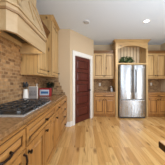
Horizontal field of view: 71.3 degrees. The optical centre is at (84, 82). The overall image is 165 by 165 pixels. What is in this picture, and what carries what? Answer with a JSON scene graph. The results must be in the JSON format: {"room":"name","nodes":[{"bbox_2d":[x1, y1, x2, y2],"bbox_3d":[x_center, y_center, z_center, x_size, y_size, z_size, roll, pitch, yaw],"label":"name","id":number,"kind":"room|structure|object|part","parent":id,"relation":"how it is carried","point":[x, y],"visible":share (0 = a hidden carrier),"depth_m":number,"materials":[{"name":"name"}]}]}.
{"room":"kitchen","nodes":[
{"label":"kitchen","id":0,"kind":"room"},
{"bbox_2d":[58,29,69,126],"bbox_3d":[-0.786,-0.135,3.289,0.728,2.750,0.100,0,0,0],"label":"wall","id":1,"kind":"structure","parent":0,"point":[63,34],"depth_m":3.24,"materials":[{"name":"beige paint"}]},
{"bbox_2d":[35,15,59,77],"bbox_3d":[-0.922,-0.821,2.890,0.434,1.372,0.674,0,0,0],"label":"upper cabinet","id":2,"kind":"object","parent":1,"relation":"attached to","point":[50,22],"visible":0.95,"depth_m":2.64,"materials":[{"name":"brown wood"}]},
{"bbox_3d":[-0.948,-0.145,2.921,0.382,0.020,0.614,0,0,0],"label":"light rail","id":3,"kind":"part","parent":2,"relation":"part of","materials":[{"name":"brown wood"}]},
{"bbox_3d":[-0.922,-1.462,2.890,0.434,0.090,0.674,0,0,0],"label":"crown moulding","id":4,"kind":"part","parent":2,"relation":"part of","materials":[{"name":"brown wood"}]},
{"bbox_3d":[-0.755,-0.786,2.921,0.020,1.234,0.610,0,0,0],"label":"door","id":5,"kind":"part","parent":2,"relation":"part of","materials":[{"name":"brown wood"}]},
{"bbox_2d":[44,77,64,93],"bbox_3d":[-0.852,0.095,3.234,0.577,0.480,0.010,0,0,0],"label":"backsplash","id":6,"kind":"structure","parent":1,"relation":"attached to","point":[57,89],"depth_m":3.23,"materials":[{"name":"stone"}]},
{"bbox_2d":[70,29,93,121],"bbox_3d":[-0.095,-0.135,3.712,0.100,2.750,1.145,0,0,40],"label":"wall","id":7,"kind":"structure","parent":0,"point":[81,43],"depth_m":3.58,"materials":[{"name":"beige paint"}]},
{"bbox_2d":[72,50,92,125],"bbox_3d":[-0.086,0.158,3.701,0.128,2.165,0.966,0,0,40],"label":"trim","id":8,"kind":"structure","parent":7,"relation":"attached to","point":[74,53],"depth_m":3.35,"materials":[{"name":"white wood"}]},
{"bbox_2d":[75,56,90,123],"bbox_3d":[-0.057,0.219,3.682,0.107,2.030,0.754,0,0,40],"label":"door","id":9,"kind":"structure","parent":7,"relation":"in","point":[82,65],"depth_m":3.68,"materials":[{"name":"brown wood"}]},
{"bbox_2d":[36,0,164,44],"bbox_3d":[2.675,-1.560,0.300,7.890,0.100,8.840,0,0,0],"label":"ceiling","id":10,"kind":"structure","parent":0,"point":[110,20],"depth_m":2.71,"materials":[{"name":"white paint"}]},
{"bbox_2d":[48,116,164,164],"bbox_3d":[2.675,1.290,0.300,7.890,0.100,8.840,0,0,0],"label":"floor","id":11,"kind":"structure","parent":0,"point":[95,140],"depth_m":2.38,"materials":[{"name":"brown wood"}]},
{"bbox_2d":[0,127,28,164],"bbox_3d":[-0.803,0.807,0.715,0.682,0.865,0.530,0,0,0],"label":"base cabinet","id":12,"kind":"object","parent":11,"relation":"on","point":[12,147],"visible":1,"depth_m":0.83,"materials":[{"name":"orange wood"}]},
{"bbox_3d":[-0.482,0.470,0.715,0.042,0.022,0.132,0,0,0],"label":"handle","id":13,"kind":"part","parent":12,"relation":"part of","materials":[{"name":"brown metal"}]},
{"bbox_3d":[-0.510,0.841,0.715,0.020,0.570,0.518,0,0,0],"label":"door","id":14,"kind":"part","parent":12,"relation":"part of","materials":[{"name":"orange wood"}]},
{"bbox_3d":[-0.482,0.642,0.940,0.041,0.122,0.022,0,0,0],"label":"handle","id":15,"kind":"part","parent":12,"relation":"part of","materials":[{"name":"brown metal"}]},
{"bbox_2d":[21,105,54,164],"bbox_3d":[-0.804,0.807,1.470,0.680,0.865,0.980,0,0,0],"label":"base cabinet","id":16,"kind":"object","parent":11,"relation":"on","point":[40,130],"visible":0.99,"depth_m":1.32,"materials":[{"name":"orange wood"}]},
{"bbox_3d":[-0.510,0.841,1.208,0.020,0.570,0.444,0,0,0],"label":"door","id":17,"kind":"part","parent":16,"relation":"part of","materials":[{"name":"orange wood"}]},
{"bbox_3d":[-0.510,0.470,1.470,0.020,0.172,0.968,0,0,0],"label":"drawer","id":18,"kind":"part","parent":16,"relation":"part of","materials":[{"name":"orange wood"}]},
{"bbox_3d":[-0.510,0.841,1.692,0.020,0.570,0.524,0,0,0],"label":"door","id":19,"kind":"part","parent":16,"relation":"part of","materials":[{"name":"orange wood"}]},
{"bbox_2d":[53,100,60,147],"bbox_3d":[-0.804,0.807,2.180,0.680,0.865,0.440,0,0,0],"label":"base cabinet","id":20,"kind":"object","parent":11,"relation":"on","point":[57,104],"visible":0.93,"depth_m":2.10,"materials":[{"name":"orange wood"}]},
{"bbox_3d":[-0.510,0.470,2.180,0.020,0.172,0.428,0,0,0],"label":"drawer","id":21,"kind":"part","parent":20,"relation":"part of","materials":[{"name":"orange wood"}]},
{"bbox_3d":[-0.510,0.841,2.180,0.020,0.570,0.428,0,0,0],"label":"door","id":22,"kind":"part","parent":20,"relation":"part of","materials":[{"name":"orange wood"}]},
{"bbox_2d":[60,96,66,134],"bbox_3d":[-0.804,0.807,2.812,0.680,0.865,0.824,0,0,0],"label":"base cabinet","id":23,"kind":"object","parent":11,"relation":"on","point":[63,100],"visible":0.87,"depth_m":2.72,"materials":[{"name":"orange wood"}]},
{"bbox_3d":[-0.510,0.646,2.812,0.020,0.189,0.812,0,0,0],"label":"drawer","id":24,"kind":"part","parent":23,"relation":"part of","materials":[{"name":"orange wood"}]},
{"bbox_3d":[-0.510,1.024,2.812,0.020,0.189,0.812,0,0,0],"label":"drawer","id":25,"kind":"part","parent":23,"relation":"part of","materials":[{"name":"orange wood"}]},
{"bbox_3d":[-0.510,0.835,2.812,0.020,0.189,0.812,0,0,0],"label":"drawer","id":26,"kind":"part","parent":23,"relation":"part of","materials":[{"name":"orange wood"}]},
{"bbox_3d":[-0.510,0.468,2.812,0.020,0.167,0.812,0,0,0],"label":"drawer","id":27,"kind":"part","parent":23,"relation":"part of","materials":[{"name":"orange wood"}]},
{"bbox_2d":[94,93,114,116],"bbox_3d":[0.697,0.807,4.323,0.770,0.865,0.550,0,0,0],"label":"base cabinet","id":28,"kind":"object","parent":11,"relation":"on","point":[104,103],"visible":1,"depth_m":4.09,"materials":[{"name":"orange wood"}]},
{"bbox_3d":[0.507,0.841,4.097,0.379,0.570,0.020,0,0,0],"label":"door","id":29,"kind":"part","parent":28,"relation":"part of","materials":[{"name":"orange wood"}]},
{"bbox_3d":[0.697,0.470,4.097,0.758,0.172,0.020,0,0,0],"label":"drawer","id":30,"kind":"part","parent":28,"relation":"part of","materials":[{"name":"orange wood"}]},
{"bbox_2d":[94,91,115,92],"bbox_3d":[0.697,0.353,4.333,0.772,0.040,0.512,0,0,0],"label":"countertop","id":31,"kind":"structure","parent":28,"relation":"on","point":[94,91],"depth_m":4.08,"materials":[{"name":"brown stone"}]},
{"bbox_3d":[0.886,0.841,4.097,0.379,0.570,0.020,0,0,0],"label":"door","id":32,"kind":"part","parent":28,"relation":"part of","materials":[{"name":"orange wood"}]},
{"bbox_2d":[112,39,150,116],"bbox_3d":[1.659,-0.134,4.303,1.289,2.748,0.590,0,0,0],"label":"refrigerator surround","id":33,"kind":"object","parent":11,"relation":"on","point":[137,49],"visible":0.76,"depth_m":4.08,"materials":[{"name":"brown wood"}]},
{"bbox_3d":[1.131,-0.095,4.338,0.092,2.670,0.520,0,0,0],"label":"panel","id":34,"kind":"part","parent":33,"relation":"part of","materials":[{"name":"brown wood"}]},
{"bbox_2d":[119,56,134,62],"bbox_3d":[1.540,-0.817,4.274,0.633,0.305,0.453,0,0,0],"label":"potted plant","id":35,"kind":"object","parent":33,"relation":"on","point":[122,59],"visible":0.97,"depth_m":4.20,"materials":[{"name":"green plant"}]},
{"bbox_3d":[1.659,-1.466,4.303,1.289,0.085,0.590,0,0,0],"label":"crown moulding","id":36,"kind":"part","parent":33,"relation":"part of","materials":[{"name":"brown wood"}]},
{"bbox_2d":[118,63,146,65],"bbox_3d":[1.677,-0.663,4.327,1.000,0.057,0.518,0,0,0],"label":"shelf","id":37,"kind":"object","parent":33,"relation":"attached to","point":[118,63],"depth_m":4.07,"materials":[{"name":"brown wood"}]},
{"bbox_3d":[2.205,-0.095,4.338,0.057,2.670,0.520,0,0,0],"label":"panel","id":38,"kind":"part","parent":33,"relation":"part of","materials":[{"name":"brown wood"}]},
{"bbox_2d":[118,65,145,117],"bbox_3d":[1.645,0.316,4.210,0.900,1.849,0.657,0,0,0],"label":"refrigerator","id":39,"kind":"object","parent":11,"relation":"on","point":[131,78],"visible":0.98,"depth_m":3.94,"materials":[{"name":"grey metal"}]},
{"bbox_3d":[1.431,-0.013,3.973,0.471,1.164,0.070,0,0,0],"label":"door","id":40,"kind":"part","parent":39,"relation":"part of","materials":[{"name":"silver metal"}]},
{"bbox_3d":[1.645,0.881,3.973,0.900,0.599,0.070,0,0,0],"label":"freezer drawer","id":41,"kind":"part","parent":39,"relation":"part of","materials":[{"name":"silver metal"}]},
{"bbox_3d":[1.885,-0.013,3.973,0.421,1.164,0.070,0,0,0],"label":"door","id":42,"kind":"part","parent":39,"relation":"part of","materials":[{"name":"silver metal"}]},
{"bbox_2d":[148,93,164,116],"bbox_3d":[2.627,0.807,4.323,0.780,0.865,0.550,0,0,0],"label":"base cabinet","id":43,"kind":"object","parent":11,"relation":"on","point":[156,101],"visible":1,"depth_m":4.09,"materials":[{"name":"orange wood"}]},
{"bbox_3d":[2.435,0.841,4.097,0.384,0.570,0.020,0,0,0],"label":"door","id":44,"kind":"part","parent":43,"relation":"part of","materials":[{"name":"orange wood"}]},
{"bbox_2d":[148,91,164,92],"bbox_3d":[2.627,0.353,4.333,0.781,0.040,0.512,0,0,0],"label":"countertop","id":45,"kind":"structure","parent":43,"relation":"on","point":[148,91],"depth_m":4.17,"materials":[{"name":"brown stone"}]},
{"bbox_3d":[2.627,0.470,4.097,0.768,0.172,0.020,0,0,0],"label":"drawer","id":46,"kind":"part","parent":43,"relation":"part of","materials":[{"name":"orange wood"}]},
{"bbox_3d":[2.819,0.841,4.097,0.384,0.570,0.020,0,0,0],"label":"door","id":47,"kind":"part","parent":43,"relation":"part of","materials":[{"name":"orange wood"}]},
{"bbox_2d":[159,141,164,151],"bbox_3d":[1.018,0.784,-0.423,1.200,0.911,2.153,0,0,0],"label":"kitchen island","id":48,"kind":"object","parent":11,"relation":"on","point":[161,143],"visible":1,"depth_m":0.63,"materials":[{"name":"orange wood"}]},
{"bbox_3d":[-0.803,0.807,0.000,0.682,0.865,0.900,0,0,0],"label":"base cabinet","id":49,"kind":"object","parent":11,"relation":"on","visible":0},
{"bbox_2d":[0,94,65,140],"bbox_3d":[-0.840,0.353,1.364,0.599,0.040,3.727,0,0,0],"label":"countertop","id":50,"kind":"structure","parent":49,"relation":"on","point":[8,125],"depth_m":1.06,"materials":[{"name":"brown stone"}]},
{"bbox_2d":[0,98,50,116],"bbox_3d":[-0.840,0.304,1.560,0.508,0.057,0.920,0,0,0],"label":"gas cooktop","id":51,"kind":"object","parent":50,"relation":"in","point":[23,108],"visible":1,"depth_m":1.40,"materials":[{"name":"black metal"}]},
{"bbox_2d":[22,82,28,100],"bbox_3d":[-1.085,0.158,2.100,0.100,0.350,0.100,0,0,30],"label":"utensil crock","id":52,"kind":"object","parent":50,"relation":"on","point":[25,85],"visible":0.94,"depth_m":2.07,"materials":[{"name":"white ceramic"}]},
{"bbox_2d":[29,86,37,97],"bbox_3d":[-1.055,0.207,2.338,0.188,0.252,0.024,0,0,3],"label":"framed sign","id":53,"kind":"object","parent":50,"relation":"on","point":[33,90],"visible":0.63,"depth_m":2.33,"materials":[{"name":"grey"}]},
{"bbox_2d":[38,88,51,95],"bbox_3d":[-0.989,0.238,2.864,0.298,0.190,0.128,0,0,-3],"label":"tin","id":54,"kind":"object","parent":50,"relation":"on","point":[42,91],"visible":0.98,"depth_m":2.80,"materials":[{"name":"red metal"}]},
{"bbox_2d":[46,82,54,90],"bbox_3d":[-0.930,0.154,3.081,0.258,0.357,0.280,0,0,0],"label":"potted plant","id":55,"kind":"object","parent":50,"relation":"on","point":[51,83],"visible":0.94,"depth_m":3.04,"materials":[{"name":"green plant"}]},
{"bbox_2d":[94,45,159,49],"bbox_3d":[0.985,-0.135,4.660,4.270,2.750,0.120,0,0,0],"label":"wall","id":56,"kind":"structure","parent":0,"point":[96,47],"depth_m":4.60,"materials":[{"name":"beige paint"}]},
{"bbox_2d":[94,79,111,90],"bbox_3d":[0.697,0.087,4.595,0.776,0.495,0.010,0,0,0],"label":"backsplash","id":57,"kind":"structure","parent":56,"relation":"attached to","point":[105,83],"depth_m":4.59,"materials":[{"name":"tile"}]},
{"bbox_2d":[94,50,113,78],"bbox_3d":[0.697,-0.660,4.406,0.770,1.040,0.384,0,0,0],"label":"upper cabinet","id":58,"kind":"object","parent":56,"relation":"attached to","point":[103,59],"visible":0.97,"depth_m":4.25,"materials":[{"name":"brown wood"}]},
{"bbox_3d":[0.504,-0.620,4.260,0.381,0.892,0.020,0,0,0],"label":"door","id":59,"kind":"part","parent":58,"relation":"part of","materials":[{"name":"brown wood"}]},
{"bbox_3d":[0.697,-1.130,4.414,0.770,0.100,0.368,0,0,0],"label":"crown moulding","id":60,"kind":"part","parent":58,"relation":"part of","materials":[{"name":"brown wood"}]},
{"bbox_3d":[0.889,-0.620,4.260,0.381,0.892,0.020,0,0,0],"label":"door","id":61,"kind":"part","parent":58,"relation":"part of","materials":[{"name":"brown wood"}]},
{"bbox_2d":[148,79,160,90],"bbox_3d":[2.627,0.087,4.595,0.786,0.495,0.010,0,0,0],"label":"backsplash","id":62,"kind":"structure","parent":56,"relation":"attached to","point":[156,83],"depth_m":4.59,"materials":[{"name":"tile"}]},
{"bbox_2d":[148,50,164,78],"bbox_3d":[2.627,-0.660,4.406,0.780,1.040,0.384,0,0,0],"label":"upper cabinet","id":63,"kind":"object","parent":56,"relation":"attached to","point":[156,58],"visible":0.8,"depth_m":4.25,"materials":[{"name":"brown wood"}]},
{"bbox_3d":[2.432,-0.620,4.260,0.386,0.892,0.020,0,0,0],"label":"door","id":64,"kind":"part","parent":63,"relation":"part of","materials":[{"name":"brown wood"}]},
{"bbox_3d":[2.627,-1.130,4.414,0.780,0.100,0.368,0,0,0],"label":"crown moulding","id":65,"kind":"part","parent":63,"relation":"part of","materials":[{"name":"brown wood"}]},
{"bbox_3d":[2.822,-0.620,4.260,0.386,0.892,0.020,0,0,0],"label":"door","id":66,"kind":"part","parent":63,"relation":"part of","materials":[{"name":"brown wood"}]},
{"bbox_2d":[160,43,164,90],"bbox_3d":[3.080,-0.135,3.500,0.120,2.750,2.200,0,0,0],"label":"wall","id":67,"kind":"structure","parent":0,"point":[162,46],"depth_m":4.48,"materials":[{"name":"beige paint"}]},
{"bbox_3d":[-1.210,-0.135,0.300,0.120,2.750,8.600,0,0,0],"label":"wall","id":68,"kind":"structure","parent":0,"visible":0},
{"bbox_2d":[0,36,43,106],"bbox_3d":[-1.145,-0.163,1.370,0.010,0.995,3.739,0,0,0],"label":"backsplash","id":69,"kind":"structure","parent":68,"relation":"attached to","point":[11,79],"depth_m":1.78,"materials":[{"name":"brick"}]},
{"bbox_2d":[0,0,46,53],"bbox_3d":[-0.916,-1.008,1.572,0.464,0.997,0.963,0,0,0],"label":"range hood","id":70,"kind":"object","parent":68,"relation":"attached to","point":[21,25],"visible":1,"depth_m":1.46,"materials":[{"name":"brown wood"}]},
{"bbox_2d":[5,31,23,40],"bbox_3d":[-0.940,-0.681,1.600,0.240,0.018,0.600,0,0,0],"label":"range hood","id":71,"kind":"object","parent":70,"relation":"attached to","point":[13,35],"depth_m":1.69,"materials":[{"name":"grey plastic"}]},
{"bbox_3d":[-0.919,-0.724,1.575,0.457,0.023,0.956,0,0,0],"label":"bead moulding","id":72,"kind":"part","parent":70,"relation":"part of","materials":[{"name":"beige wood"}]},
{"bbox_3d":[-0.744,-1.006,1.627,0.119,0.429,0.843,0,0,0],"label":"raised frame","id":73,"kind":"part","parent":70,"relation":"part of","materials":[{"name":"brown wood"}]},
{"bbox_2d":[21,17,49,75],"bbox_3d":[-0.963,-0.645,2.299,0.352,1.010,0.627,0,0,0],"label":"upper cabinet","id":74,"kind":"object","parent":68,"relation":"attached to","point":[31,64],"visible":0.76,"depth_m":2.06,"materials":[{"name":"brown wood"}]},
{"bbox_3d":[-0.994,-0.150,2.334,0.290,0.020,0.557,0,0,0],"label":"light rail","id":75,"kind":"part","parent":74,"relation":"part of","materials":[{"name":"brown wood"}]},
{"bbox_3d":[-0.847,-0.580,2.334,0.020,0.812,0.553,0,0,0],"label":"door","id":76,"kind":"part","parent":74,"relation":"part of","materials":[{"name":"brown wood"}]},
{"bbox_3d":[-0.963,-1.075,2.299,0.352,0.150,0.627,0,0,0],"label":"crown moulding","id":77,"kind":"part","parent":74,"relation":"part of","materials":[{"name":"brown wood"}]}
]}

